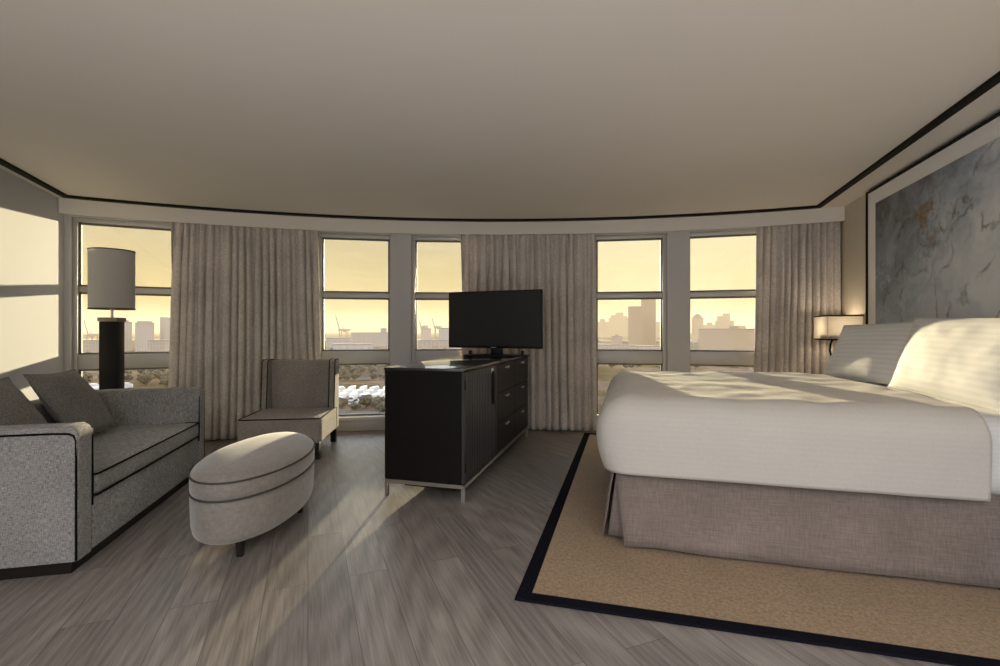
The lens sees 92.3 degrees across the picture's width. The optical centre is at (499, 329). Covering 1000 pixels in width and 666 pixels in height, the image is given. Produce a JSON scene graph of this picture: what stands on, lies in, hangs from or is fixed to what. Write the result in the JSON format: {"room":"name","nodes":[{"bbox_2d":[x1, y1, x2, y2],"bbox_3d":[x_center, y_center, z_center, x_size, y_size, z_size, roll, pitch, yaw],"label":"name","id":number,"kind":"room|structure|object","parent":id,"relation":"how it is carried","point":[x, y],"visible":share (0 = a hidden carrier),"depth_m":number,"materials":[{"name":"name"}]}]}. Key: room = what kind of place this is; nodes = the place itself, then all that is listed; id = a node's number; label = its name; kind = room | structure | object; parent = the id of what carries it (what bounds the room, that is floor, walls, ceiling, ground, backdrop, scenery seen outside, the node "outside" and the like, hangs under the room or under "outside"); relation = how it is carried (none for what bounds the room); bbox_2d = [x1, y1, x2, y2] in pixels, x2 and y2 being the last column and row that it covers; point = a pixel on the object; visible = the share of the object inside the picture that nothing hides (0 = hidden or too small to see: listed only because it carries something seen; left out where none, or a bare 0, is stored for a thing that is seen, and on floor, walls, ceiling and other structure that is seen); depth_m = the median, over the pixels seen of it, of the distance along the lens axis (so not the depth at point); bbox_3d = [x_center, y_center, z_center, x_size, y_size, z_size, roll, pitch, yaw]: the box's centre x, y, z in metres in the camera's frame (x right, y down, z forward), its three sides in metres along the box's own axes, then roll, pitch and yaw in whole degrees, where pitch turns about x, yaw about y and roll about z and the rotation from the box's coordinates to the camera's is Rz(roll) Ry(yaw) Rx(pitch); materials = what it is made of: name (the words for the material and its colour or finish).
{"room":"hotel room","nodes":[
{"label":"hotel room","id":0,"kind":"room"},
{"bbox_2d":[0,168,63,400],"bbox_3d":[-3.422,-0.037,2.230,0.168,2.475,5.711,0,0,-21],"label":"wall","id":1,"kind":"structure","parent":0,"point":[31,222],"depth_m":4.16,"materials":[{"name":"paint"}]},
{"bbox_2d":[0,71,999,221],"bbox_3d":[-0.422,-1.264,2.573,7.442,0.022,5.964,0,0,0],"label":"trim","id":2,"kind":"structure","parent":1,"relation":"attached to","point":[994,80],"depth_m":4.73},
{"bbox_2d":[64,214,755,438],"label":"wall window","id":3,"kind":"structure","parent":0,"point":[678,242],"depth_m":5.59,"materials":[{"name":"paint"}]},
{"bbox_2d":[72,217,170,376],"bbox_3d":[-3.857,0.033,5.068,1.032,2.335,0.165,0,0,-24],"label":"window","id":4,"kind":"structure","parent":3,"relation":"attached to","point":[81,361],"depth_m":4.91,"materials":[{"name":"metal"}]},
{"bbox_2d":[318,233,390,430],"bbox_3d":[-1.718,0.033,5.739,0.880,2.335,0.165,0,0,-11],"label":"window","id":5,"kind":"structure","parent":3,"relation":"attached to","point":[363,421],"depth_m":5.72,"materials":[{"name":"metal"}]},
{"bbox_2d":[411,236,461,362],"bbox_3d":[-0.622,0.033,5.876,0.925,2.335,0.165,0,0,-4],"label":"window","id":6,"kind":"structure","parent":3,"relation":"attached to","point":[417,355],"depth_m":5.84,"materials":[{"name":"metal"}]},
{"bbox_2d":[595,234,666,419],"bbox_3d":[1.550,0.033,5.769,0.873,2.335,0.165,0,0,9],"label":"window","id":7,"kind":"structure","parent":3,"relation":"attached to","point":[603,356],"depth_m":5.74,"materials":[{"name":"metal"}]},
{"bbox_2d":[690,229,755,366],"bbox_3d":[2.593,0.033,5.533,0.886,2.335,0.165,0,0,16],"label":"window","id":8,"kind":"structure","parent":3,"relation":"attached to","point":[741,358],"depth_m":5.53,"materials":[{"name":"metal"}]},
{"bbox_2d":[0,429,951,665],"bbox_3d":[-0.340,1.275,2.510,8.922,0.150,7.420,0,0,0],"label":"floor","id":9,"kind":"structure","parent":0,"point":[411,575],"depth_m":2.15,"materials":[{"name":"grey wood"}]},
{"bbox_2d":[0,387,204,579],"bbox_3d":[-2.700,0.838,3.099,0.892,0.725,1.743,0,0,-14],"label":"sofa","id":10,"kind":"object","parent":9,"relation":"on","point":[68,491],"visible":0.95,"depth_m":2.47,"materials":[{"name":"grey fabric"}]},
{"bbox_2d":[0,377,47,425],"bbox_3d":[-2.769,0.500,2.676,0.299,0.434,0.515,0,0,-14],"label":"throw cushion","id":11,"kind":"object","parent":10,"relation":"on","point":[16,408],"visible":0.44,"depth_m":2.71,"materials":[{"name":"grey fabric"}]},
{"bbox_2d":[22,369,117,431],"bbox_3d":[-2.930,0.500,3.306,0.299,0.443,0.522,0,0,-13],"label":"throw cushion","id":12,"kind":"object","parent":10,"relation":"on","point":[66,396],"visible":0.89,"depth_m":3.20,"materials":[{"name":"grey fabric"}]},
{"bbox_2d":[93,423,198,493],"bbox_3d":[-2.623,0.807,3.119,0.732,0.127,1.458,0,0,-14],"label":"seat cushion","id":13,"kind":"object","parent":10,"relation":"on","point":[123,452],"depth_m":3.16,"materials":[{"name":"grey fabric"}]},
{"bbox_2d":[87,247,135,389],"bbox_3d":[-3.500,0.241,4.330,0.342,1.918,0.342,0,0,-12],"label":"floor lamp","id":14,"kind":"object","parent":9,"relation":"on","point":[110,271],"visible":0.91,"depth_m":4.25,"materials":[{"name":"white fabric"}]},
{"bbox_2d":[188,432,314,556],"bbox_3d":[-1.505,0.958,3.000,0.630,0.484,1.159,0,0,-6],"label":"ottoman","id":15,"kind":"object","parent":9,"relation":"on","point":[241,491],"visible":1,"depth_m":2.59,"materials":[{"name":"fabric"}]},
{"bbox_2d":[237,358,338,459],"bbox_3d":[-2.068,0.753,4.781,0.739,0.894,0.802,0,0,-7],"label":"slipper chair","id":16,"kind":"object","parent":9,"relation":"on","point":[301,396],"visible":0.87,"depth_m":5.02,"materials":[{"name":"fabric"}]},
{"bbox_2d":[384,353,527,502],"bbox_3d":[-0.253,0.735,4.439,0.634,0.930,2.158,0,0,15],"label":"dresser","id":17,"kind":"object","parent":9,"relation":"on","point":[447,420],"visible":0.98,"depth_m":3.45,"materials":[{"name":"black paint"}]},
{"bbox_2d":[449,289,542,356],"bbox_3d":[-0.055,-0.066,4.931,1.023,0.670,0.232,0,0,13],"label":"television","id":18,"kind":"object","parent":17,"relation":"on","point":[495,320],"visible":1,"depth_m":4.88,"materials":[{"name":"plastic"}]},
{"bbox_2d":[515,433,999,665],"bbox_3d":[1.582,1.193,3.553,2.200,0.012,3.540,0,0,15],"label":"rug","id":19,"kind":"object","parent":9,"relation":"on","point":[572,565],"visible":0.66,"depth_m":2.17,"materials":[{"name":"carpet"}]},
{"bbox_2d":[602,379,999,587],"bbox_3d":[1.880,0.793,3.298,2.225,0.788,1.996,0,0,15],"label":"bed","id":20,"kind":"object","parent":19,"relation":"on","point":[925,538],"visible":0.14,"depth_m":2.38,"materials":[{"name":"fabric"}]},
{"bbox_2d":[596,370,991,501],"bbox_3d":[1.623,0.565,3.376,1.757,0.426,2.085,0,0,15],"label":"duvet","id":21,"kind":"object","parent":20,"relation":"on","point":[783,429],"visible":1,"depth_m":2.41,"materials":[{"name":"fabric"}]},
{"bbox_2d":[823,322,912,383],"bbox_3d":[2.854,0.170,3.685,0.243,0.482,0.995,0,0,5],"label":"bed pillow","id":22,"kind":"object","parent":20,"relation":"on","point":[865,352],"visible":0.77,"depth_m":3.62,"materials":[{"name":"fabric"}]},
{"bbox_2d":[887,318,999,411],"bbox_3d":[2.638,0.168,2.745,0.227,0.510,1.275,0,0,14],"label":"bed pillow","id":23,"kind":"object","parent":20,"relation":"on","point":[957,360],"visible":0.98,"depth_m":2.71,"materials":[{"name":"fabric"}]},
{"bbox_2d":[0,0,999,221],"bbox_3d":[-0.340,-1.335,2.910,8.922,0.120,6.620,0,0,0],"label":"ceiling","id":24,"kind":"structure","parent":0,"point":[455,109],"depth_m":2.62,"materials":[{"name":"paint"}]},
{"bbox_2d":[840,195,864,323],"bbox_3d":[2.915,-0.037,2.410,0.173,2.475,5.902,0,0,16],"label":"wall","id":25,"kind":"structure","parent":0,"point":[852,230],"depth_m":4.76,"materials":[{"name":"beige paint"}]},
{"bbox_2d":[59,198,844,234],"bbox_3d":[-0.368,-1.202,5.240,7.844,0.145,0.900,0,0,-2],"label":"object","id":26,"kind":"structure","parent":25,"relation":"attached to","point":[66,206],"depth_m":5.38,"materials":[{"name":"paint"}]},
{"bbox_2d":[168,222,320,440],"bbox_3d":[-2.788,-0.001,5.303,1.548,2.378,0.122,0,0,-17],"label":"curtain","id":27,"kind":"object","parent":26,"relation":"hanging from","point":[242,297],"visible":0.77,"depth_m":5.25,"materials":[{"name":"fabric"}]},
{"bbox_2d":[461,234,596,430],"bbox_3d":[0.336,-0.001,5.723,1.611,2.378,0.121,0,0,2],"label":"curtain","id":28,"kind":"object","parent":26,"relation":"hanging from","point":[562,375],"visible":0.7,"depth_m":5.70,"materials":[{"name":"fabric"}]},
{"bbox_2d":[754,221,840,373],"bbox_3d":[3.179,-0.001,5.181,0.825,2.378,0.101,0,0,20],"label":"curtain","id":29,"kind":"object","parent":26,"relation":"hanging from","point":[798,266],"visible":0.61,"depth_m":5.15,"materials":[{"name":"fabric"}]},
{"bbox_2d":[813,315,863,355],"bbox_3d":[3.357,0.102,4.769,0.306,0.495,0.389,0,0,16],"label":"wall lamp","id":30,"kind":"object","parent":25,"relation":"attached to","point":[826,327],"visible":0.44,"depth_m":4.62,"materials":[{"name":"fabric"}]},
{"bbox_2d":[865,112,999,323],"bbox_3d":[3.054,-0.527,3.279,0.065,1.455,2.300,0,0,16],"label":"framed painting","id":31,"kind":"object","parent":25,"relation":"attached to","point":[932,228],"visible":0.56,"depth_m":3.34,"materials":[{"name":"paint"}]},
{"label":"outside","id":32,"kind":"structure","parent":0,"visible":0},
{"bbox_2d":[83,333,753,411],"bbox_3d":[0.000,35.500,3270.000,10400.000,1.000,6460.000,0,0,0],"label":"ground","id":33,"kind":"structure","parent":32,"point":[606,373],"depth_m":404.79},
{"bbox_2d":[83,371,93,382],"bbox_3d":[-261.087,30.539,301.575,9.393,8.962,9.835,0,0,-29],"label":"tree","id":34,"kind":"object","parent":33,"relation":"on","point":[88,377],"visible":0.52,"depth_m":301.04,"materials":[{"name":"green plant"}]},
{"bbox_2d":[83,340,98,352],"bbox_3d":[-607.215,25.021,715.247,31.225,19.958,40.600,0,0,-40],"label":"warehouse","id":35,"kind":"structure","parent":33,"relation":"on","point":[92,346],"depth_m":699.25,"materials":[{"name":"grey concrete"}]},
{"bbox_2d":[84,320,98,339],"bbox_3d":[-943.964,5.588,1108.000,32.029,58.824,18.000,0,0,0],"label":"crane","id":36,"kind":"object","parent":33,"relation":"on","point":[91,335],"visible":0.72,"depth_m":1105.86,"materials":[{"name":"metal"}]},
{"bbox_2d":[125,320,131,350],"bbox_3d":[-629.450,9.250,809.473,14.767,51.500,24.600,0,0,-38],"label":"tower block","id":37,"kind":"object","parent":33,"relation":"on","point":[128,325],"visible":0.64,"depth_m":801.50,"materials":[{"name":"grey concrete"}]},
{"bbox_2d":[125,373,133,381],"bbox_3d":[-251.217,32.014,323.530,6.865,5.999,7.188,0,0,1],"label":"tree","id":38,"kind":"object","parent":33,"relation":"on","point":[128,377],"visible":0.72,"depth_m":322.73,"materials":[{"name":"green plant"}]},
{"bbox_2d":[136,371,152,384],"bbox_3d":[-224.381,30.492,303.446,9.521,9.054,9.093,0,0,43],"label":"tree","id":39,"kind":"object","parent":33,"relation":"on","point":[145,377],"visible":1,"depth_m":301.33,"materials":[{"name":"green plant"}]},
{"bbox_2d":[135,321,154,351],"bbox_3d":[-586.205,10.219,792.057,25.788,49.562,30.600,0,0,-37],"label":"tower block","id":40,"kind":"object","parent":33,"relation":"on","point":[144,330],"visible":0.95,"depth_m":779.12,"materials":[{"name":"grey concrete"}]},
{"bbox_2d":[139,369,152,372],"bbox_3d":[-264.813,30.383,359.941,9.806,9.274,10.267,0,0,8],"label":"tree","id":41,"kind":"object","parent":33,"relation":"on","point":[140,370],"visible":0.34,"depth_m":356.71,"materials":[{"name":"green plant"}]},
{"bbox_2d":[151,370,161,376],"bbox_3d":[-249.385,31.956,348.268,8.034,6.114,8.412,0,0,-27],"label":"tree","id":42,"kind":"object","parent":33,"relation":"on","point":[155,372],"visible":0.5,"depth_m":346.03,"materials":[{"name":"green plant"}]},
{"bbox_2d":[147,340,169,351],"bbox_3d":[-464.894,24.333,656.320,27.267,21.333,40.600,0,0,-35],"label":"warehouse","id":43,"kind":"structure","parent":33,"relation":"on","point":[153,345],"depth_m":639.01,"materials":[{"name":"grey concrete"}]},
{"bbox_2d":[158,378,167,385],"bbox_3d":[-207.879,32.491,298.013,6.869,5.040,6.561,0,0,-36],"label":"tree","id":44,"kind":"object","parent":33,"relation":"on","point":[164,381],"visible":0.75,"depth_m":296.15,"materials":[{"name":"green plant"}]},
{"bbox_2d":[159,371,168,378],"bbox_3d":[-225.362,31.448,324.187,8.338,7.136,8.730,0,0,10],"label":"tree","id":45,"kind":"object","parent":33,"relation":"on","point":[162,374],"visible":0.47,"depth_m":321.94,"materials":[{"name":"green plant"}]},
{"bbox_2d":[160,317,169,339],"bbox_3d":[-574.405,6.750,832.346,25.371,56.500,30.600,0,0,-35],"label":"tower block","id":46,"kind":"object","parent":33,"relation":"on","point":[164,321],"visible":0.54,"depth_m":816.91,"materials":[{"name":"grey concrete"}]},
{"bbox_2d":[326,337,350,349],"bbox_3d":[-278.733,24.083,828.434,38.933,21.833,60.600,0,0,-19],"label":"warehouse","id":47,"kind":"structure","parent":33,"relation":"on","point":[329,340],"depth_m":798.96,"materials":[{"name":"grey concrete"}]},
{"bbox_2d":[336,317,350,336],"bbox_3d":[-378.344,-0.089,1158.000,37.229,70.178,18.000,0,0,0],"label":"crane","id":48,"kind":"object","parent":33,"relation":"on","point":[339,330],"visible":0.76,"depth_m":1155.69,"materials":[{"name":"metal"}]},
{"bbox_2d":[339,368,347,374],"bbox_3d":[-115.154,31.332,352.350,8.244,7.369,7.874,0,0,-31],"label":"tree","id":49,"kind":"object","parent":33,"relation":"on","point":[344,371],"visible":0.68,"depth_m":350.15,"materials":[{"name":"green plant"}]},
{"bbox_2d":[339,398,348,407],"bbox_3d":[-70.604,32.605,215.278,5.726,4.811,5.995,0,0,23],"label":"tree","id":50,"kind":"object","parent":33,"relation":"on","point":[343,401],"visible":0.77,"depth_m":213.81,"materials":[{"name":"green plant"}]},
{"bbox_2d":[342,374,350,380],"bbox_3d":[-105.953,32.551,331.165,6.388,4.919,6.102,0,0,15],"label":"tree","id":51,"kind":"object","parent":33,"relation":"on","point":[346,376],"visible":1,"depth_m":329.66,"materials":[{"name":"green plant"}]},
{"bbox_2d":[333,343,372,349],"bbox_3d":[-194.267,26.365,634.342,49.683,17.271,30.600,0,0,-17],"label":"warehouse","id":52,"kind":"structure","parent":33,"relation":"on","point":[336,346],"depth_m":620.86,"materials":[{"name":"grey concrete"}]},
{"bbox_2d":[349,365,359,372],"bbox_3d":[-109.927,30.788,362.908,8.441,8.462,8.062,0,0,34],"label":"tree","id":53,"kind":"object","parent":33,"relation":"on","point":[352,369],"visible":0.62,"depth_m":361.00,"materials":[{"name":"green plant"}]},
{"bbox_2d":[349,402,360,410],"bbox_3d":[-62.415,33.115,207.349,5.308,3.788,5.070,0,0,24],"label":"tree","id":54,"kind":"object","parent":33,"relation":"on","point":[353,406],"visible":1,"depth_m":206.24,"materials":[{"name":"green plant"}]},
{"bbox_2d":[351,372,359,379],"bbox_3d":[-101.234,32.307,336.186,6.464,5.409,6.174,0,0,10],"label":"tree","id":55,"kind":"object","parent":33,"relation":"on","point":[354,375],"visible":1,"depth_m":334.60,"materials":[{"name":"green plant"}]},
{"bbox_2d":[357,365,365,371],"bbox_3d":[-109.817,31.164,378.725,9.005,7.705,8.601,0,0,-41],"label":"tree","id":56,"kind":"object","parent":33,"relation":"on","point":[362,368],"visible":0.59,"depth_m":376.80,"materials":[{"name":"green plant"}]},
{"bbox_2d":[357,394,373,407],"bbox_3d":[-59.751,31.849,214.827,8.255,6.329,8.643,0,0,40],"label":"tree","id":57,"kind":"object","parent":33,"relation":"on","point":[364,399],"visible":0.81,"depth_m":212.58,"materials":[{"name":"green plant"}]},
{"bbox_2d":[351,328,387,346],"bbox_3d":[-270.352,15.562,1013.818,82.267,38.875,70.600,0,0,-15],"label":"warehouse","id":58,"kind":"structure","parent":33,"relation":"on","point":[379,339],"depth_m":981.30,"materials":[{"name":"grey concrete"}]},
{"bbox_2d":[368,365,377,372],"bbox_3d":[-98.800,31.304,375.579,9.251,7.425,8.836,0,0,23],"label":"tree","id":59,"kind":"object","parent":33,"relation":"on","point":[371,369],"visible":0.75,"depth_m":373.28,"materials":[{"name":"green plant"}]},
{"bbox_2d":[370,372,378,378],"bbox_3d":[-87.472,32.055,333.956,6.330,5.916,6.046,0,0,-14],"label":"tree","id":60,"kind":"object","parent":33,"relation":"on","point":[373,375],"visible":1,"depth_m":332.41,"materials":[{"name":"green plant"}]},
{"bbox_2d":[370,396,384,408],"bbox_3d":[-52.726,31.741,208.770,7.755,6.546,8.119,0,0,4],"label":"tree","id":61,"kind":"object","parent":33,"relation":"on","point":[375,401],"visible":0.7,"depth_m":206.45,"materials":[{"name":"green plant"}]},
{"bbox_2d":[374,367,384,372],"bbox_3d":[-89.982,31.260,357.520,9.020,7.513,8.615,0,0,20],"label":"tree","id":62,"kind":"object","parent":33,"relation":"on","point":[379,368],"visible":0.52,"depth_m":356.10,"materials":[{"name":"green plant"}]},
{"bbox_2d":[375,402,384,412],"bbox_3d":[-48.747,32.624,201.178,6.453,4.773,6.163,0,0,-36],"label":"tree","id":63,"kind":"object","parent":33,"relation":"on","point":[381,407],"visible":0.66,"depth_m":199.46,"materials":[{"name":"green plant"}]},
{"bbox_2d":[375,371,384,377],"bbox_3d":[-87.300,32.223,347.362,7.989,5.578,7.630,0,0,-2],"label":"tree","id":64,"kind":"object","parent":33,"relation":"on","point":[380,373],"visible":0.68,"depth_m":345.39,"materials":[{"name":"green plant"}]},
{"bbox_2d":[421,325,430,339],"bbox_3d":[-141.797,13.062,919.766,19.350,43.875,40.600,0,0,-9],"label":"office block","id":65,"kind":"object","parent":33,"relation":"on","point":[425,331],"visible":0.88,"depth_m":900.05,"materials":[{"name":"beige concrete"}]},
{"bbox_2d":[417,340,451,348],"bbox_3d":[-101.972,25.021,719.802,58.933,19.958,40.600,0,0,-8],"label":"building","id":66,"kind":"structure","parent":33,"relation":"on","point":[421,344],"depth_m":700.10,"materials":[{"name":"grey concrete"}]},
{"bbox_2d":[432,318,441,339],"bbox_3d":[-165.787,0.934,1258.000,26.829,68.132,18.000,0,0,0],"label":"crane","id":67,"kind":"object","parent":33,"relation":"on","point":[436,326],"visible":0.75,"depth_m":1255.71,"materials":[{"name":"metal"}]},
{"bbox_2d":[439,328,461,348],"bbox_3d":[-90.739,15.656,879.894,41.808,38.688,40.600,0,0,-6],"label":"office block","id":68,"kind":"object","parent":33,"relation":"on","point":[443,332],"visible":0.32,"depth_m":858.83,"materials":[{"name":"grey concrete"}]},
{"bbox_2d":[598,319,608,336],"bbox_3d":[497.411,-8.854,2329.339,62.892,87.708,60.600,0,0,12],"label":"tower block","id":69,"kind":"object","parent":33,"relation":"on","point":[603,327],"visible":0.69,"depth_m":2299.48,"materials":[{"name":"beige concrete"}]},
{"bbox_2d":[598,344,628,348],"bbox_3d":[177.517,28.875,774.621,57.600,12.250,30.600,0,0,13],"label":"building","id":70,"kind":"structure","parent":33,"relation":"on","point":[600,346],"depth_m":758.84,"materials":[{"name":"beige concrete"}]},
{"bbox_2d":[612,334,621,343],"bbox_3d":[198.552,21.333,814.573,17.267,27.333,30.600,0,0,14],"label":"office block","id":71,"kind":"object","parent":33,"relation":"on","point":[616,339],"visible":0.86,"depth_m":800.13,"materials":[{"name":"beige concrete"}]},
{"bbox_2d":[609,313,627,336],"bbox_3d":[603.286,-26.250,2443.688,95.600,122.500,90.600,0,0,14],"label":"cluster","id":72,"kind":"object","parent":33,"relation":"on","point":[618,323],"visible":0.84,"depth_m":2401.03,"materials":[{"name":"beige concrete"}]},
{"bbox_2d":[628,306,642,344],"bbox_3d":[258.613,-4.562,914.434,27.788,79.125,30.600,0,0,16],"label":"tower block","id":73,"kind":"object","parent":33,"relation":"on","point":[635,313],"visible":0.82,"depth_m":900.05,"materials":[{"name":"beige concrete"}]},
{"bbox_2d":[629,345,659,349],"bbox_3d":[221.838,29.375,734.359,45.600,11.250,30.600,0,0,17],"label":"building","id":74,"kind":"structure","parent":33,"relation":"on","point":[655,347],"depth_m":721.80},
{"bbox_2d":[641,299,655,344],"bbox_3d":[297.384,-15.508,961.241,28.163,101.016,34.600,0,0,17],"label":"tower block","id":75,"kind":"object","parent":33,"relation":"on","point":[649,305],"visible":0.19,"depth_m":944.40,"materials":[{"name":"beige concrete"}]},
{"bbox_2d":[656,322,659,336],"bbox_3d":[783.421,-2.167,2328.434,62.892,74.333,60.600,0,0,19],"label":"tower block","id":76,"kind":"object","parent":33,"relation":"on","point":[657,323],"visible":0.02,"depth_m":2305.10,"materials":[{"name":"beige concrete"}]},
{"bbox_2d":[690,342,698,349],"bbox_3d":[344.837,28.104,833.862,26.225,13.792,30.600,0,0,22],"label":"building","id":77,"kind":"structure","parent":33,"relation":"on","point":[693,345],"depth_m":822.51,"materials":[{"name":"beige concrete"}]},
{"bbox_2d":[692,314,702,339],"bbox_3d":[707.089,-10.833,1718.496,39.558,91.667,40.600,0,0,22],"label":"tower block","id":78,"kind":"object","parent":33,"relation":"on","point":[697,320],"visible":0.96,"depth_m":1701.34,"materials":[{"name":"beige concrete"}]},
{"bbox_2d":[703,323,714,328],"bbox_3d":[972.209,0.312,2227.495,60.183,69.375,60.600,0,0,24],"label":"cluster","id":79,"kind":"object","parent":33,"relation":"on","point":[709,325],"visible":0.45,"depth_m":2202.23,"materials":[{"name":"beige concrete"}]},
{"bbox_2d":[715,313,733,328],"bbox_3d":[901.356,-15.156,1927.175,67.892,100.312,60.600,0,0,25],"label":"cluster","id":80,"kind":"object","parent":33,"relation":"on","point":[723,322],"visible":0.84,"depth_m":1903.08,"materials":[{"name":"beige concrete"}]},
{"bbox_2d":[698,326,754,349],"bbox_3d":[373.616,14.104,778.029,94.017,41.792,40.600,0,0,26],"label":"apartment building","id":81,"kind":"structure","parent":33,"relation":"on","point":[733,338],"depth_m":762.56,"materials":[{"name":"beige concrete"}]},
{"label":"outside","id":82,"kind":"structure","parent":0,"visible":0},
{"bbox_3d":[-81.385,34.875,249.000,63.896,0.150,46.000,0,0,0],"label":"pavement","id":83,"kind":"object","parent":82,"visible":0},
{"bbox_2d":[339,386,344,392],"bbox_3d":[-87.333,32.850,262.120,2.500,3.900,10.240,0,0,0],"label":"lorry","id":84,"kind":"object","parent":83,"relation":"on","point":[341,388],"visible":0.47,"depth_m":262.38,"materials":[{"name":"white metal"}]},
{"bbox_2d":[339,392,346,398],"bbox_3d":[-77.260,32.850,233.880,2.500,3.900,10.240,0,0,-4],"label":"lorry","id":85,"kind":"object","parent":83,"relation":"on","point":[342,394],"visible":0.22,"depth_m":233.59,"materials":[{"name":"white metal"}]},
{"bbox_2d":[343,389,350,396],"bbox_3d":[-79.300,32.850,247.880,2.500,3.900,10.240,0,0,-4],"label":"lorry","id":86,"kind":"object","parent":83,"relation":"on","point":[348,391],"visible":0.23,"depth_m":247.08,"materials":[{"name":"white metal"}]},
{"bbox_2d":[348,386,355,392],"bbox_3d":[-81.048,32.850,261.880,2.500,3.900,10.240,0,0,-4],"label":"lorry","id":87,"kind":"object","parent":83,"relation":"on","point":[352,388],"visible":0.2,"depth_m":260.21,"materials":[{"name":"white metal"}]},
{"bbox_2d":[348,392,357,402],"bbox_3d":[-71.654,32.850,233.880,2.500,3.900,10.240,0,0,-4],"label":"lorry","id":88,"kind":"object","parent":83,"relation":"on","point":[353,396],"visible":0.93,"depth_m":231.01,"materials":[{"name":"white metal"}]},
{"bbox_2d":[352,389,363,394],"bbox_3d":[-73.360,32.850,248.120,2.500,3.900,10.240,0,0,3],"label":"lorry","id":89,"kind":"object","parent":83,"relation":"on","point":[359,391],"visible":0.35,"depth_m":246.60,"materials":[{"name":"white metal"}]},
{"bbox_2d":[359,386,366,390],"bbox_3d":[-74.771,32.850,261.880,2.500,3.900,10.240,0,0,-4],"label":"lorry","id":90,"kind":"object","parent":83,"relation":"on","point":[364,388],"visible":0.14,"depth_m":259.95,"materials":[{"name":"white metal"}]},
{"bbox_2d":[364,389,373,393],"bbox_3d":[-67.425,32.850,248.120,2.500,3.900,10.240,0,0,0],"label":"lorry","id":91,"kind":"object","parent":83,"relation":"on","point":[370,391],"visible":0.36,"depth_m":245.28,"materials":[{"name":"white metal"}]},
{"bbox_2d":[369,386,378,392],"bbox_3d":[-68.496,32.850,262.120,2.500,3.900,10.240,0,0,3],"label":"lorry","id":92,"kind":"object","parent":83,"relation":"on","point":[375,388],"visible":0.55,"depth_m":259.76,"materials":[{"name":"white metal"}]},
{"bbox_2d":[371,393,380,396],"bbox_3d":[-60.444,32.850,234.120,2.500,3.900,10.240,0,0,3],"label":"lorry","id":93,"kind":"object","parent":83,"relation":"on","point":[373,394],"visible":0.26,"depth_m":231.52,"materials":[{"name":"white metal"}]},
{"bbox_2d":[377,389,384,396],"bbox_3d":[-61.492,32.850,248.120,2.500,3.900,10.240,0,0,-4],"label":"lorry","id":94,"kind":"object","parent":83,"relation":"on","point":[381,391],"visible":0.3,"depth_m":245.16,"materials":[{"name":"white metal"}]},
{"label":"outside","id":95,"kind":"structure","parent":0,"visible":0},
{"bbox_3d":[-238.438,34.875,277.500,73.125,0.150,45.000,0,0,0],"label":"pavement","id":96,"kind":"object","parent":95,"visible":0},
{"bbox_2d":[89,383,98,386],"bbox_3d":[-235.169,32.850,276.120,2.500,3.900,10.240,0,0,3],"label":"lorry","id":97,"kind":"object","parent":96,"relation":"on","point":[91,384],"visible":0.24,"depth_m":277.26,"materials":[{"name":"white metal"}]},
{"bbox_2d":[125,382,132,388],"bbox_3d":[-219.327,32.850,280.120,2.500,3.900,10.240,0,0,3],"label":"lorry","id":98,"kind":"object","parent":96,"relation":"on","point":[128,385],"visible":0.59,"depth_m":282.38,"materials":[{"name":"white metal"}]},
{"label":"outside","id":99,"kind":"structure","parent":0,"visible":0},
{"bbox_2d":[83,339,698,340],"bbox_3d":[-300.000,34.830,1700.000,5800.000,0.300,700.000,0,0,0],"label":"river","id":100,"kind":"structure","parent":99,"point":[83,339],"depth_m":1585.43,"materials":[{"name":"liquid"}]},
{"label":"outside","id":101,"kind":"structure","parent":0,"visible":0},
{"bbox_2d":[339,410,384,413],"bbox_3d":[-62.208,34.875,201.000,61.083,0.150,22.000,0,0,0],"label":"road","id":102,"kind":"structure","parent":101,"point":[340,411],"depth_m":204.94,"materials":[{"name":"grey asphalt"}]},
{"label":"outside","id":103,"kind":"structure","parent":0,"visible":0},
{"bbox_2d":[339,377,383,380],"bbox_3d":[-90.729,34.875,347.500,66.458,0.150,35.000,0,0,0],"label":"road","id":104,"kind":"structure","parent":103,"point":[351,378],"depth_m":338.67,"materials":[{"name":"grey asphalt"}]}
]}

